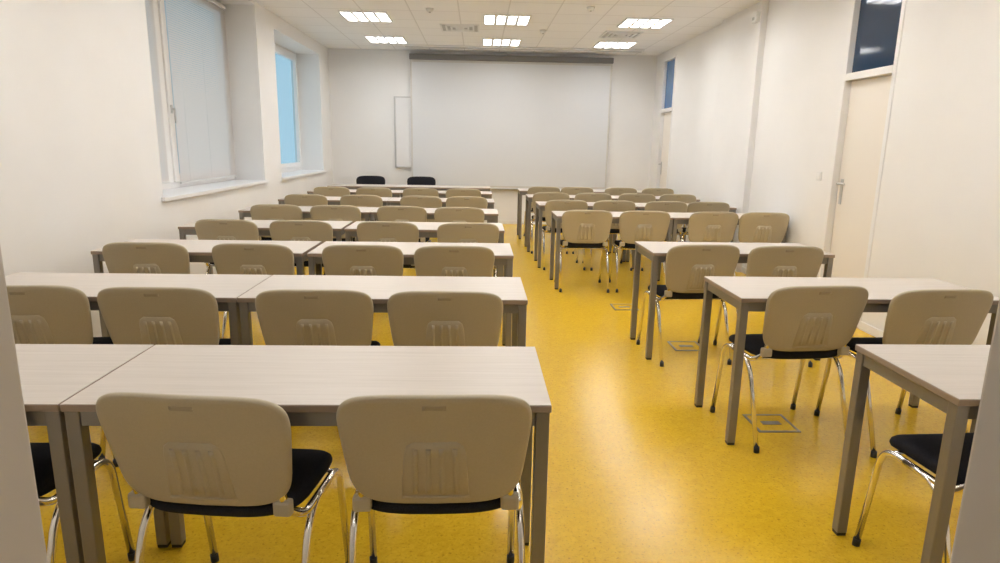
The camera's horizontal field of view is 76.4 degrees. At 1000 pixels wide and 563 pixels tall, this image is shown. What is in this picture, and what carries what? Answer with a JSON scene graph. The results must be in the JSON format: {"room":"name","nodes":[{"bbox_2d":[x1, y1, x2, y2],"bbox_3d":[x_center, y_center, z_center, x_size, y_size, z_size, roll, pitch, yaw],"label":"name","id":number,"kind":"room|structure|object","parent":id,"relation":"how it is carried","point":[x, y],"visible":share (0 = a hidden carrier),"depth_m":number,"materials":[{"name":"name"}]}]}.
{"room":"lecture hall","nodes":[
{"label":"lecture hall","id":0,"kind":"room"},
{"bbox_2d":[0,0,332,336],"bbox_3d":[-3.065,-1.383,5.819,0.470,3.025,11.357,1,12,-2],"label":"wall","id":1,"kind":"structure","parent":0,"point":[80,171],"depth_m":4.48,"materials":[{"name":"paint"}]},
{"bbox_2d":[145,0,234,189],"bbox_3d":[-3.218,-1.977,6.367,0.132,2.030,2.610,1,12,-2],"label":"window","id":2,"kind":"structure","parent":1,"relation":"in","point":[169,112],"depth_m":6.12,"materials":[{"name":"white"}]},
{"bbox_2d":[145,0,169,183],"bbox_3d":[-3.150,-1.806,5.532,0.028,1.930,0.780,1,12,-2],"label":"window frame","id":3,"kind":"structure","parent":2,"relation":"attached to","point":[157,94],"depth_m":5.87,"materials":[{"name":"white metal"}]},
{"bbox_2d":[165,0,236,183],"bbox_3d":[-3.196,-2.085,6.872,0.028,1.950,1.480,1,12,-2],"label":"blind","id":4,"kind":"object","parent":2,"relation":"attached to","point":[204,131],"visible":1,"depth_m":6.80,"materials":[{"name":"fabric"}]},
{"bbox_2d":[161,180,268,201],"bbox_3d":[-3.064,-0.966,6.591,0.475,0.035,2.690,1,12,-2],"label":"window sill","id":5,"kind":"structure","parent":1,"relation":"attached to","point":[202,189],"depth_m":6.36,"materials":[{"name":"white"}]},
{"bbox_2d":[274,43,301,172],"bbox_3d":[-3.325,-2.572,9.480,0.132,1.880,2.370,1,12,-2],"label":"window","id":6,"kind":"structure","parent":1,"relation":"in","point":[281,51],"depth_m":10.43,"materials":[{"name":"white"}]},
{"bbox_2d":[281,170,325,179],"bbox_3d":[-3.170,-1.635,9.688,0.475,0.035,2.450,1,12,-2],"label":"window sill","id":7,"kind":"structure","parent":1,"relation":"attached to","point":[299,173],"depth_m":9.63,"materials":[{"name":"white"}]},
{"bbox_2d":[328,48,656,220],"bbox_3d":[-0.095,-2.572,11.578,6.800,3.025,0.200,1,12,-2],"label":"wall","id":8,"kind":"structure","parent":0,"point":[364,84],"depth_m":11.38,"materials":[{"name":"paint"}]},
{"bbox_2d":[394,96,410,167],"bbox_3d":[-0.674,-2.657,11.415,2.430,1.240,0.034,1,12,-2],"label":"whiteboard","id":9,"kind":"object","parent":8,"relation":"attached to","point":[402,104],"visible":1,"depth_m":11.36,"materials":[{"name":"white"}]},
{"bbox_2d":[409,53,613,189],"bbox_3d":[0.190,-2.811,11.369,3.570,2.320,0.120,1,12,-2],"label":"projection screen","id":10,"kind":"object","parent":8,"relation":"attached to","point":[499,122],"visible":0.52,"depth_m":11.34,"materials":[{"name":"grey"}]},
{"bbox_2d":[484,220,545,223],"bbox_3d":[-0.153,-1.106,11.784,5.763,0.070,0.012,1,12,-2],"label":"baseboard","id":11,"kind":"structure","parent":8,"relation":"attached to","point":[485,221],"depth_m":11.79,"materials":[{"name":"white"}]},
{"bbox_2d":[28,224,971,562],"bbox_3d":[0.105,0.384,5.285,6.800,0.100,13.757,1,12,-2],"label":"floor","id":12,"kind":"structure","parent":0,"point":[638,472],"depth_m":2.90,"materials":[{"name":"plastic"}]},
{"bbox_2d":[6,285,112,459],"bbox_3d":[-2.051,0.368,2.986,0.505,0.829,0.520,0,12,-6],"label":"chair","id":13,"kind":"object","parent":12,"relation":"on","point":[40,314],"visible":0.48,"depth_m":2.73,"materials":[{"name":"beige plastic"}]},
{"bbox_2d":[30,442,134,562],"bbox_3d":[-1.505,0.615,1.883,0.505,0.829,0.520,1,12,-2],"label":"chair","id":14,"kind":"object","parent":12,"relation":"on","point":[41,454],"visible":0.34,"depth_m":1.94,"materials":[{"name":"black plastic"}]},
{"bbox_2d":[15,344,170,562],"bbox_3d":[-1.825,0.629,1.975,1.298,0.750,0.511,1,12,-2],"label":"desk","id":15,"kind":"object","parent":12,"relation":"on","point":[50,374],"visible":0.49,"depth_m":1.82,"materials":[{"name":"beige"}]},
{"bbox_2d":[5,272,271,344],"bbox_3d":[-1.838,0.379,3.136,1.298,0.750,0.511,1,12,-2],"label":"desk","id":16,"kind":"object","parent":12,"relation":"on","point":[226,288],"visible":0.42,"depth_m":3.09,"materials":[{"name":"beige"}]},
{"bbox_2d":[102,242,220,338],"bbox_3d":[-2.181,0.117,4.145,0.505,0.829,0.520,0,12,-5],"label":"chair","id":17,"kind":"object","parent":12,"relation":"on","point":[119,257],"visible":0.31,"depth_m":3.86,"materials":[{"name":"beige plastic"}]},
{"bbox_2d":[97,287,230,466],"bbox_3d":[-1.480,0.376,2.997,0.505,0.829,0.520,1,12,-2],"label":"chair","id":18,"kind":"object","parent":12,"relation":"on","point":[154,316],"visible":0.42,"depth_m":2.72,"materials":[{"name":"beige plastic"}]},
{"bbox_2d":[91,239,321,336],"bbox_3d":[-1.903,0.130,4.288,1.298,0.750,0.511,1,12,-2],"label":"desk","id":19,"kind":"object","parent":12,"relation":"on","point":[198,250],"visible":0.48,"depth_m":4.13,"materials":[{"name":"beige"}]},
{"bbox_2d":[96,392,348,562],"bbox_3d":[-0.766,0.629,1.875,0.505,0.829,0.520,2,12,4],"label":"chair","id":20,"kind":"object","parent":12,"relation":"on","point":[207,456],"visible":1,"depth_m":1.63,"materials":[{"name":"beige plastic"}]},
{"bbox_2d":[195,219,258,273],"bbox_3d":[-2.174,-0.136,5.318,0.505,0.829,0.520,1,12,1],"label":"chair","id":21,"kind":"object","parent":12,"relation":"on","point":[206,229],"visible":0.27,"depth_m":5.02,"materials":[{"name":"beige plastic"}]},
{"bbox_2d":[212,243,293,338],"bbox_3d":[-1.521,0.123,4.169,0.505,0.829,0.520,1,12,0],"label":"chair","id":22,"kind":"object","parent":12,"relation":"on","point":[228,258],"visible":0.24,"depth_m":3.88,"materials":[{"name":"beige plastic"}]},
{"bbox_2d":[178,220,352,273],"bbox_3d":[-1.952,-0.122,5.453,1.298,0.750,0.511,1,12,-2],"label":"desk","id":23,"kind":"object","parent":12,"relation":"on","point":[338,227],"visible":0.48,"depth_m":5.17,"materials":[{"name":"beige"}]},
{"bbox_2d":[250,204,305,274],"bbox_3d":[-2.234,-0.404,6.559,0.505,0.829,0.520,0,12,-5],"label":"chair","id":24,"kind":"object","parent":12,"relation":"on","point":[260,211],"visible":0.26,"depth_m":6.26,"materials":[{"name":"beige plastic"}]},
{"bbox_2d":[269,220,332,267],"bbox_3d":[-1.593,-0.130,5.337,0.505,0.829,0.520,1,12,-1],"label":"chair","id":25,"kind":"object","parent":12,"relation":"on","point":[280,230],"visible":0.25,"depth_m":5.04,"materials":[{"name":"beige plastic"}]},
{"bbox_2d":[60,345,551,562],"bbox_3d":[-0.523,0.641,2.022,1.298,0.750,0.511,1,12,-2],"label":"desk","id":26,"kind":"object","parent":12,"relation":"on","point":[310,383],"visible":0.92,"depth_m":1.87,"materials":[{"name":"beige"}]},
{"bbox_2d":[284,194,327,219],"bbox_3d":[-2.327,-0.676,7.816,0.505,0.829,0.520,0,12,-5],"label":"chair","id":27,"kind":"object","parent":12,"relation":"on","point":[292,199],"visible":0.16,"depth_m":7.51,"materials":[{"name":"beige plastic"}]},
{"bbox_2d":[238,206,376,220],"bbox_3d":[-1.980,-0.390,6.699,1.298,0.750,0.511,1,12,-2],"label":"desk","id":28,"kind":"object","parent":12,"relation":"on","point":[365,211],"visible":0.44,"depth_m":6.41,"materials":[{"name":"beige"}]},
{"bbox_2d":[255,289,379,345],"bbox_3d":[-0.812,0.386,3.002,0.505,0.829,0.520,0,12,-3],"label":"chair","id":29,"kind":"object","parent":12,"relation":"on","point":[313,317],"visible":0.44,"depth_m":2.72,"materials":[{"name":"beige plastic"}]},
{"bbox_2d":[313,187,349,196],"bbox_3d":[-2.372,-0.962,9.139,0.505,0.829,0.520,0,12,-6],"label":"chair","id":30,"kind":"object","parent":12,"relation":"on","point":[325,191],"visible":0.2,"depth_m":8.84,"materials":[{"name":"beige plastic"}]},
{"bbox_2d":[278,196,391,205],"bbox_3d":[-2.032,-0.667,7.981,1.298,0.750,0.511,1,12,-2],"label":"desk","id":31,"kind":"object","parent":12,"relation":"on","point":[331,200],"visible":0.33,"depth_m":7.68,"materials":[{"name":"beige"}]},
{"bbox_2d":[310,205,360,274],"bbox_3d":[-1.645,-0.398,6.578,0.505,0.829,0.520,0,12,-2],"label":"chair","id":32,"kind":"object","parent":12,"relation":"on","point":[318,212],"visible":0.27,"depth_m":6.28,"materials":[{"name":"beige plastic"}]},
{"bbox_2d":[307,189,402,196],"bbox_3d":[-2.076,-0.947,9.276,1.298,0.750,0.511,1,12,-2],"label":"desk","id":33,"kind":"object","parent":12,"relation":"on","point":[395,193],"visible":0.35,"depth_m":8.99,"materials":[{"name":"beige"}]},
{"bbox_2d":[340,195,382,220],"bbox_3d":[-1.678,-0.675,7.863,0.505,0.829,0.520,0,12,-5],"label":"chair","id":34,"kind":"object","parent":12,"relation":"on","point":[351,200],"visible":0.27,"depth_m":7.56,"materials":[{"name":"beige plastic"}]},
{"bbox_2d":[322,244,403,275],"bbox_3d":[-0.858,0.129,4.193,0.505,0.829,0.520,1,12,-2],"label":"chair","id":35,"kind":"object","parent":12,"relation":"on","point":[343,259],"visible":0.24,"depth_m":3.90,"materials":[{"name":"beige plastic"}]},
{"bbox_2d":[327,184,411,189],"bbox_3d":[-2.117,-1.205,10.472,1.298,0.750,0.511,1,12,-2],"label":"desk","id":36,"kind":"object","parent":12,"relation":"on","point":[349,186],"visible":0.25,"depth_m":10.20,"materials":[{"name":"beige"}]},
{"bbox_2d":[356,176,384,184],"bbox_3d":[-2.240,-1.385,11.029,0.505,0.865,0.520,-1,12,-9],"label":"chair","id":37,"kind":"object","parent":12,"relation":"on","point":[380,180],"visible":0.18,"depth_m":11.15,"materials":[{"name":"black fabric"}]},
{"bbox_2d":[356,187,391,196],"bbox_3d":[-1.772,-0.951,9.138,0.505,0.829,0.520,0,12,-3],"label":"chair","id":38,"kind":"object","parent":12,"relation":"on","point":[382,192],"visible":0.16,"depth_m":8.83,"materials":[{"name":"beige plastic"}]},
{"bbox_2d":[237,275,527,346],"bbox_3d":[-0.537,0.391,3.183,1.298,0.750,0.511,1,12,-2],"label":"desk","id":39,"kind":"object","parent":12,"relation":"on","point":[511,291],"visible":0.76,"depth_m":3.10,"materials":[{"name":"beige"}]},
{"bbox_2d":[357,221,418,268],"bbox_3d":[-0.895,-0.121,5.353,0.505,0.829,0.520,1,12,2],"label":"chair","id":40,"kind":"object","parent":12,"relation":"on","point":[368,231],"visible":0.27,"depth_m":5.06,"materials":[{"name":"beige plastic"}]},
{"bbox_2d":[377,206,431,241],"bbox_3d":[-0.977,-0.393,6.609,0.505,0.829,0.520,1,12,1],"label":"chair","id":41,"kind":"object","parent":12,"relation":"on","point":[384,213],"visible":0.32,"depth_m":6.31,"materials":[{"name":"beige plastic"}]},
{"bbox_2d":[307,241,513,346],"bbox_3d":[-0.577,0.142,4.336,1.298,0.750,0.511,1,12,-2],"label":"desk","id":42,"kind":"object","parent":12,"relation":"on","point":[503,253],"visible":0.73,"depth_m":4.18,"materials":[{"name":"beige"}]},
{"bbox_2d":[400,196,441,221],"bbox_3d":[-0.950,-0.665,7.873,0.505,0.829,0.520,1,12,0],"label":"chair","id":43,"kind":"object","parent":12,"relation":"on","point":[419,201],"visible":0.2,"depth_m":7.57,"materials":[{"name":"beige plastic"}]},
{"bbox_2d":[403,188,438,196],"bbox_3d":[-1.124,-0.949,9.181,0.505,0.829,0.520,1,12,-2],"label":"chair","id":44,"kind":"object","parent":12,"relation":"on","point":[408,191],"visible":0.17,"depth_m":8.87,"materials":[{"name":"beige plastic"}]},
{"bbox_2d":[407,176,435,184],"bbox_3d":[-1.361,-1.376,11.061,0.505,0.865,0.520,-1,12,-8],"label":"chair","id":45,"kind":"object","parent":12,"relation":"on","point":[417,180],"visible":0.2,"depth_m":11.18,"materials":[{"name":"black fabric"}]},
{"bbox_2d":[344,221,503,276],"bbox_3d":[-0.626,-0.109,5.501,1.298,0.750,0.511,1,12,-2],"label":"desk","id":46,"kind":"object","parent":12,"relation":"on","point":[426,229],"visible":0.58,"depth_m":5.24,"materials":[{"name":"beige"}]},
{"bbox_2d":[336,394,531,562],"bbox_3d":[-0.182,0.634,1.901,0.505,0.829,0.520,0,12,-3],"label":"chair","id":47,"kind":"object","parent":12,"relation":"on","point":[462,453],"visible":1,"depth_m":1.65,"materials":[{"name":"beige plastic"}]},
{"bbox_2d":[370,207,497,276],"bbox_3d":[-0.679,-0.378,6.747,1.298,0.750,0.511,1,12,-2],"label":"desk","id":48,"kind":"object","parent":12,"relation":"on","point":[489,214],"visible":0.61,"depth_m":6.46,"materials":[{"name":"beige"}]},
{"bbox_2d":[387,197,493,222],"bbox_3d":[-0.731,-0.655,8.028,1.298,0.750,0.511,1,12,-2],"label":"desk","id":49,"kind":"object","parent":12,"relation":"on","point":[394,201],"visible":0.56,"depth_m":7.74,"materials":[{"name":"beige"}]},
{"bbox_2d":[387,291,502,346],"bbox_3d":[-0.248,0.394,3.012,0.505,0.829,0.520,1,12,-2],"label":"chair","id":50,"kind":"object","parent":12,"relation":"on","point":[416,318],"visible":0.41,"depth_m":2.73,"materials":[{"name":"beige plastic"}]},
{"bbox_2d":[400,191,491,222],"bbox_3d":[-0.775,-0.935,9.323,1.298,0.750,0.511,1,12,-2],"label":"desk","id":51,"kind":"object","parent":12,"relation":"on","point":[442,194],"visible":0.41,"depth_m":9.03,"materials":[{"name":"beige"}]},
{"bbox_2d":[409,185,489,222],"bbox_3d":[-0.816,-1.193,10.519,1.298,0.750,0.511,1,12,-2],"label":"desk","id":52,"kind":"object","parent":12,"relation":"on","point":[437,187],"visible":0.37,"depth_m":10.24,"materials":[{"name":"beige"}]},
{"bbox_2d":[414,246,494,276],"bbox_3d":[-0.298,0.134,4.213,0.505,0.829,0.520,0,12,-3],"label":"chair","id":53,"kind":"object","parent":12,"relation":"on","point":[454,261],"visible":0.32,"depth_m":3.92,"materials":[{"name":"beige plastic"}]},
{"bbox_2d":[434,207,483,241],"bbox_3d":[-0.406,-0.381,6.597,0.505,0.829,0.520,1,12,1],"label":"chair","id":54,"kind":"object","parent":12,"relation":"on","point":[442,214],"visible":0.22,"depth_m":6.30,"materials":[{"name":"beige plastic"}]},
{"bbox_2d":[446,188,480,197],"bbox_3d":[-0.525,-0.944,9.206,0.505,0.829,0.520,1,12,-2],"label":"chair","id":55,"kind":"object","parent":12,"relation":"on","point":[450,192],"visible":0.16,"depth_m":8.90,"materials":[{"name":"beige plastic"}]},
{"bbox_2d":[446,196,487,220],"bbox_3d":[-0.418,-0.658,7.883,0.505,0.829,0.520,0,12,-4],"label":"chair","id":56,"kind":"object","parent":12,"relation":"on","point":[457,201],"visible":0.16,"depth_m":7.58,"materials":[{"name":"beige plastic"}]},
{"bbox_2d":[437,223,498,276],"bbox_3d":[-0.281,-0.112,5.360,0.505,0.829,0.520,0,12,-6],"label":"chair","id":57,"kind":"object","parent":12,"relation":"on","point":[447,232],"visible":0.28,"depth_m":5.07,"materials":[{"name":"beige plastic"}]},
{"bbox_2d":[523,186,559,235],"bbox_3d":[0.651,-1.083,9.941,0.505,0.829,0.520,0,12,-4],"label":"chair","id":58,"kind":"object","parent":12,"relation":"on","point":[532,190],"visible":0.16,"depth_m":9.63,"materials":[{"name":"beige plastic"}]},
{"bbox_2d":[530,192,569,253],"bbox_3d":[0.671,-0.830,8.768,0.505,0.829,0.520,1,12,-2],"label":"chair","id":59,"kind":"object","parent":12,"relation":"on","point":[541,196],"visible":0.38,"depth_m":8.47,"materials":[{"name":"beige plastic"}]},
{"bbox_2d":[517,189,595,238],"bbox_3d":[0.872,-1.072,10.091,1.172,0.750,0.511,1,12,-2],"label":"desk","id":60,"kind":"object","parent":12,"relation":"on","point":[521,192],"visible":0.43,"depth_m":9.86,"materials":[{"name":"beige"}]},
{"bbox_2d":[542,200,587,269],"bbox_3d":[0.750,-0.587,7.646,0.505,0.829,0.520,0,12,-4],"label":"chair","id":61,"kind":"object","parent":12,"relation":"on","point":[552,205],"visible":0.48,"depth_m":7.36,"materials":[{"name":"beige plastic"}]},
{"bbox_2d":[525,194,613,252],"bbox_3d":[0.952,-0.819,8.920,1.172,0.750,0.511,1,12,-2],"label":"desk","id":62,"kind":"object","parent":12,"relation":"on","point":[528,196],"visible":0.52,"depth_m":8.73,"materials":[{"name":"beige"}]},
{"bbox_2d":[560,187,593,239],"bbox_3d":[1.179,-1.078,9.960,0.505,0.829,0.520,2,12,2],"label":"chair","id":63,"kind":"object","parent":12,"relation":"on","point":[569,190],"visible":0.11,"depth_m":9.65,"materials":[{"name":"beige plastic"}]},
{"bbox_2d":[554,210,612,292],"bbox_3d":[0.848,-0.344,6.524,0.505,0.829,0.520,1,12,-1],"label":"chair","id":64,"kind":"object","parent":12,"relation":"on","point":[581,229],"visible":0.94,"depth_m":6.29,"materials":[{"name":"beige plastic"}]},
{"bbox_2d":[534,201,637,268],"bbox_3d":[1.030,-0.576,7.798,1.172,0.750,0.511,1,12,-2],"label":"desk","id":65,"kind":"object","parent":12,"relation":"on","point":[540,205],"visible":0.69,"depth_m":7.63,"materials":[{"name":"beige"}]},
{"bbox_2d":[572,193,611,254],"bbox_3d":[1.240,-0.825,8.788,0.505,0.829,0.520,1,12,-1],"label":"chair","id":66,"kind":"object","parent":12,"relation":"on","point":[587,197],"visible":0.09,"depth_m":8.48,"materials":[{"name":"beige plastic"}]},
{"bbox_2d":[585,200,634,270],"bbox_3d":[1.310,-0.582,7.666,0.505,0.829,0.520,0,12,-4],"label":"chair","id":67,"kind":"object","parent":12,"relation":"on","point":[606,205],"visible":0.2,"depth_m":7.37,"materials":[{"name":"beige plastic"}]},
{"bbox_2d":[549,211,672,288],"bbox_3d":[1.138,-0.333,6.677,1.172,0.750,0.511,1,12,-2],"label":"desk","id":68,"kind":"object","parent":12,"relation":"on","point":[556,215],"visible":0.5,"depth_m":6.46,"materials":[{"name":"beige"}]},
{"bbox_2d":[604,188,636,195],"bbox_3d":[1.848,-1.072,9.984,0.505,0.829,0.520,2,12,2],"label":"chair","id":69,"kind":"object","parent":12,"relation":"on","point":[612,191],"visible":0.14,"depth_m":9.67,"materials":[{"name":"beige plastic"}]},
{"bbox_2d":[610,304,638,309],"bbox_3d":[1.138,0.233,5.821,0.220,0.004,0.220,1,12,-2],"label":"box","id":70,"kind":"object","parent":12,"relation":"on","point":[615,306],"visible":0.75,"depth_m":5.83,"materials":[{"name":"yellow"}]},
{"bbox_2d":[611,194,655,253],"bbox_3d":[1.839,-0.819,8.810,0.505,0.829,0.520,1,12,2],"label":"chair","id":71,"kind":"object","parent":12,"relation":"on","point":[636,198],"visible":0.16,"depth_m":8.50,"materials":[{"name":"beige plastic"}]},
{"bbox_2d":[609,211,669,292],"bbox_3d":[1.426,-0.339,6.545,0.505,0.829,0.520,1,12,0],"label":"chair","id":72,"kind":"object","parent":12,"relation":"on","point":[651,226],"visible":0.69,"depth_m":6.29,"materials":[{"name":"beige plastic"}]},
{"bbox_2d":[611,195,699,252],"bbox_3d":[2.127,-0.808,8.963,1.172,0.750,0.511,1,12,-2],"label":"desk","id":73,"kind":"object","parent":12,"relation":"on","point":[612,196],"visible":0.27,"depth_m":8.76,"materials":[{"name":"beige"}]},
{"bbox_2d":[641,188,673,195],"bbox_3d":[2.400,-1.067,10.004,0.505,0.829,0.520,1,12,-2],"label":"chair","id":74,"kind":"object","parent":12,"relation":"on","point":[654,191],"visible":0.18,"depth_m":9.69,"materials":[{"name":"beige plastic"}]},
{"bbox_2d":[641,201,686,270],"bbox_3d":[1.928,-0.576,7.688,0.505,0.829,0.520,1,12,-1],"label":"chair","id":75,"kind":"object","parent":12,"relation":"on","point":[665,206],"visible":0.3,"depth_m":7.39,"materials":[{"name":"beige plastic"}]},
{"bbox_2d":[659,194,695,237],"bbox_3d":[2.389,-0.814,8.830,0.505,0.829,0.520,1,12,0],"label":"chair","id":76,"kind":"object","parent":12,"relation":"on","point":[686,198],"visible":0.2,"depth_m":8.52,"materials":[{"name":"beige plastic"}]},
{"bbox_2d":[626,203,736,261],"bbox_3d":[2.205,-0.565,7.841,1.172,0.750,0.511,1,12,-2],"label":"desk","id":77,"kind":"object","parent":12,"relation":"on","point":[641,206],"visible":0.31,"depth_m":7.63,"materials":[{"name":"beige"}]},
{"bbox_2d":[667,341,698,350],"bbox_3d":[1.376,0.478,4.705,0.220,0.004,0.220,1,12,-2],"label":"box","id":78,"kind":"object","parent":12,"relation":"on","point":[677,345],"visible":0.82,"depth_m":4.71,"materials":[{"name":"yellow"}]},
{"bbox_2d":[636,244,739,366],"bbox_3d":[1.301,0.114,4.435,0.505,0.829,0.520,-1,12,-7],"label":"chair","id":79,"kind":"object","parent":12,"relation":"on","point":[686,268],"visible":0.73,"depth_m":4.18,"materials":[{"name":"beige plastic"}]},
{"bbox_2d":[676,202,729,240],"bbox_3d":[2.428,-0.571,7.706,0.505,0.829,0.520,1,12,0],"label":"chair","id":80,"kind":"object","parent":12,"relation":"on","point":[693,207],"visible":0.24,"depth_m":7.41,"materials":[{"name":"beige plastic"}]},
{"bbox_2d":[678,212,738,241],"bbox_3d":[2.098,-0.332,6.569,0.505,0.829,0.520,0,12,-4],"label":"chair","id":81,"kind":"object","parent":12,"relation":"on","point":[703,226],"visible":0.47,"depth_m":6.30,"materials":[{"name":"beige plastic"}]},
{"bbox_2d":[657,212,786,280],"bbox_3d":[2.314,-0.322,6.720,1.172,0.750,0.511,1,12,-2],"label":"desk","id":82,"kind":"object","parent":12,"relation":"on","point":[678,218],"visible":0.23,"depth_m":6.43,"materials":[{"name":"beige"}]},
{"bbox_2d":[630,241,834,360],"bbox_3d":[1.622,0.127,4.579,1.235,0.750,0.511,1,12,-2],"label":"desk","id":83,"kind":"object","parent":12,"relation":"on","point":[656,252],"visible":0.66,"depth_m":4.42,"materials":[{"name":"beige"}]},
{"bbox_2d":[733,212,789,276],"bbox_3d":[2.616,-0.328,6.588,0.505,0.829,0.520,1,12,-2],"label":"chair","id":84,"kind":"object","parent":12,"relation":"on","point":[754,227],"visible":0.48,"depth_m":6.32,"materials":[{"name":"beige plastic"}]},
{"bbox_2d":[713,246,823,366],"bbox_3d":[1.860,0.123,4.435,0.505,0.829,0.520,1,12,-2],"label":"chair","id":85,"kind":"object","parent":12,"relation":"on","point":[763,261],"visible":0.34,"depth_m":4.15,"materials":[{"name":"beige plastic"}]},
{"bbox_2d":[742,414,800,431],"bbox_3d":[1.451,0.758,3.407,0.220,0.004,0.220,1,12,-2],"label":"box","id":86,"kind":"object","parent":12,"relation":"on","point":[765,422],"visible":0.98,"depth_m":3.40,"materials":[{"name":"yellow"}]},
{"bbox_2d":[710,285,867,452],"bbox_3d":[1.457,0.372,3.246,0.505,0.829,0.520,-1,12,-7],"label":"chair","id":87,"kind":"object","parent":12,"relation":"on","point":[803,323],"visible":0.96,"depth_m":3.01,"materials":[{"name":"beige plastic"}]},
{"bbox_2d":[694,276,998,444],"bbox_3d":[1.768,0.397,3.336,1.298,0.750,0.511,1,12,-2],"label":"desk","id":88,"kind":"object","parent":12,"relation":"on","point":[746,294],"visible":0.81,"depth_m":3.26,"materials":[{"name":"beige"}]},
{"bbox_2d":[814,289,993,457],"bbox_3d":[2.018,0.389,3.213,0.505,0.829,0.520,0,12,-5],"label":"chair","id":89,"kind":"object","parent":12,"relation":"on","point":[927,316],"visible":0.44,"depth_m":2.95,"materials":[{"name":"beige plastic"}]},
{"bbox_2d":[832,344,990,562],"bbox_3d":[1.940,0.653,2.160,1.298,0.750,0.511,1,12,-2],"label":"desk","id":90,"kind":"object","parent":12,"relation":"on","point":[950,378],"visible":1,"depth_m":2.05,"materials":[{"name":"beige"}]},
{"bbox_2d":[852,433,973,562],"bbox_3d":[1.592,0.629,2.063,0.505,0.829,0.520,0,12,-5],"label":"chair","id":91,"kind":"object","parent":12,"relation":"on","point":[924,449],"visible":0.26,"depth_m":2.13,"materials":[{"name":"fabric"}]},
{"bbox_2d":[253,0,761,55],"bbox_3d":[0.157,-2.670,4.627,6.800,0.100,13.757,1,12,-2],"label":"ceiling","id":92,"kind":"structure","parent":0,"point":[567,23],"depth_m":8.32,"materials":[{"name":"tile"}]},
{"bbox_2d":[338,10,392,21],"bbox_3d":[-1.715,-3.403,8.163,0.600,0.018,0.600,1,12,-2],"label":"ceiling light panel","id":93,"kind":"object","parent":92,"relation":"in","point":[369,16],"depth_m":8.12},
{"bbox_2d":[364,35,407,43],"bbox_3d":[-1.777,-3.793,9.971,0.600,0.018,0.600,1,12,-2],"label":"ceiling light panel","id":94,"kind":"object","parent":92,"relation":"in","point":[372,39],"depth_m":9.91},
{"bbox_2d":[440,24,478,31],"bbox_3d":[-0.559,-3.537,8.890,0.540,0.024,0.540,1,12,-2],"label":"ceiling vent","id":95,"kind":"object","parent":92,"relation":"in","point":[444,27],"visible":1,"depth_m":8.84,"materials":[{"name":"white metal"}]},
{"bbox_2d":[482,38,521,45],"bbox_3d":[0.022,-3.776,10.036,0.600,0.018,0.600,1,12,-2],"label":"ceiling light panel","id":96,"kind":"object","parent":92,"relation":"in","point":[485,41],"depth_m":9.99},
{"bbox_2d":[483,14,530,24],"bbox_3d":[0.084,-3.386,8.228,0.600,0.018,0.600,1,12,-2],"label":"ceiling light panel","id":97,"kind":"object","parent":92,"relation":"in","point":[495,19],"depth_m":8.17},
{"bbox_2d":[593,41,637,48],"bbox_3d":[1.821,-3.760,10.101,0.600,0.018,0.600,1,12,-2],"label":"ceiling light panel","id":98,"kind":"object","parent":92,"relation":"in","point":[601,44],"depth_m":10.03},
{"bbox_2d":[599,31,643,38],"bbox_3d":[1.751,-3.568,9.219,0.540,0.024,0.540,1,12,-2],"label":"ceiling vent","id":99,"kind":"object","parent":92,"relation":"in","point":[607,34],"visible":1,"depth_m":9.16,"materials":[{"name":"white metal"}]},
{"bbox_2d":[617,17,673,27],"bbox_3d":[1.882,-3.370,8.294,0.600,0.018,0.600,1,12,-2],"label":"ceiling light panel","id":100,"kind":"object","parent":92,"relation":"in","point":[629,22],"depth_m":8.24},
{"bbox_2d":[403,44,643,52],"bbox_3d":[0.403,-3.880,10.589,4.000,0.036,0.140,1,12,-2],"label":"ceiling trunking","id":101,"kind":"structure","parent":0,"point":[405,45],"depth_m":10.54,"materials":[{"name":"metal"}]},
{"bbox_2d":[649,0,999,344],"bbox_3d":[3.189,-1.325,6.045,0.613,3.025,11.357,1,12,-2],"label":"wall","id":102,"kind":"structure","parent":0,"point":[756,106],"depth_m":5.58,"materials":[{"name":"paint"}]},
{"bbox_2d":[655,54,676,187],"bbox_3d":[2.852,-2.293,10.811,0.155,2.900,0.700,1,12,-2],"label":"door","id":103,"kind":"structure","parent":102,"relation":"in","point":[662,110],"depth_m":10.82,"materials":[{"name":"white"}]},
{"bbox_2d":[659,112,670,187],"bbox_3d":[2.852,-1.865,10.903,0.040,2.009,0.604,1,12,-2],"label":"door leaf","id":104,"kind":"structure","parent":103,"relation":"attached to","point":[667,116],"depth_m":10.90,"materials":[{"name":"white"}]},
{"bbox_2d":[752,11,759,23],"bbox_3d":[2.830,-2.924,7.040,0.062,0.120,0.100,1,12,-2],"label":"sensor","id":105,"kind":"object","parent":102,"relation":"attached to","point":[756,15],"visible":1,"depth_m":7.00,"materials":[{"name":"white plastic"}]},
{"bbox_2d":[671,236,883,336],"bbox_3d":[2.919,0.096,6.445,0.012,0.070,11.157,1,12,-2],"label":"baseboard","id":106,"kind":"structure","parent":102,"relation":"attached to","point":[865,327],"depth_m":5.11,"materials":[{"name":"white"}]},
{"bbox_2d":[818,0,906,328],"bbox_3d":[3.041,-1.101,5.286,0.155,2.900,0.730,1,12,-2],"label":"door","id":107,"kind":"structure","parent":102,"relation":"in","point":[848,76],"depth_m":5.23,"materials":[{"name":"white"}]},
{"bbox_2d":[830,75,891,277],"bbox_3d":[3.041,-0.673,5.379,0.040,2.009,0.634,1,12,-2],"label":"door leaf","id":108,"kind":"structure","parent":107,"relation":"attached to","point":[868,100],"depth_m":5.36,"materials":[{"name":"white"}]},
{"bbox_3d":[0.284,-0.180,0.493,6.800,3.025,0.180,1,12,-2],"label":"wall","id":109,"kind":"structure","parent":0,"visible":0},
{"bbox_2d":[0,247,999,562],"bbox_3d":[0.017,0.229,0.559,1.138,2.190,0.205,1,12,-2],"label":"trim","id":110,"kind":"structure","parent":109,"relation":"attached to","point":[977,535],"depth_m":0.63,"materials":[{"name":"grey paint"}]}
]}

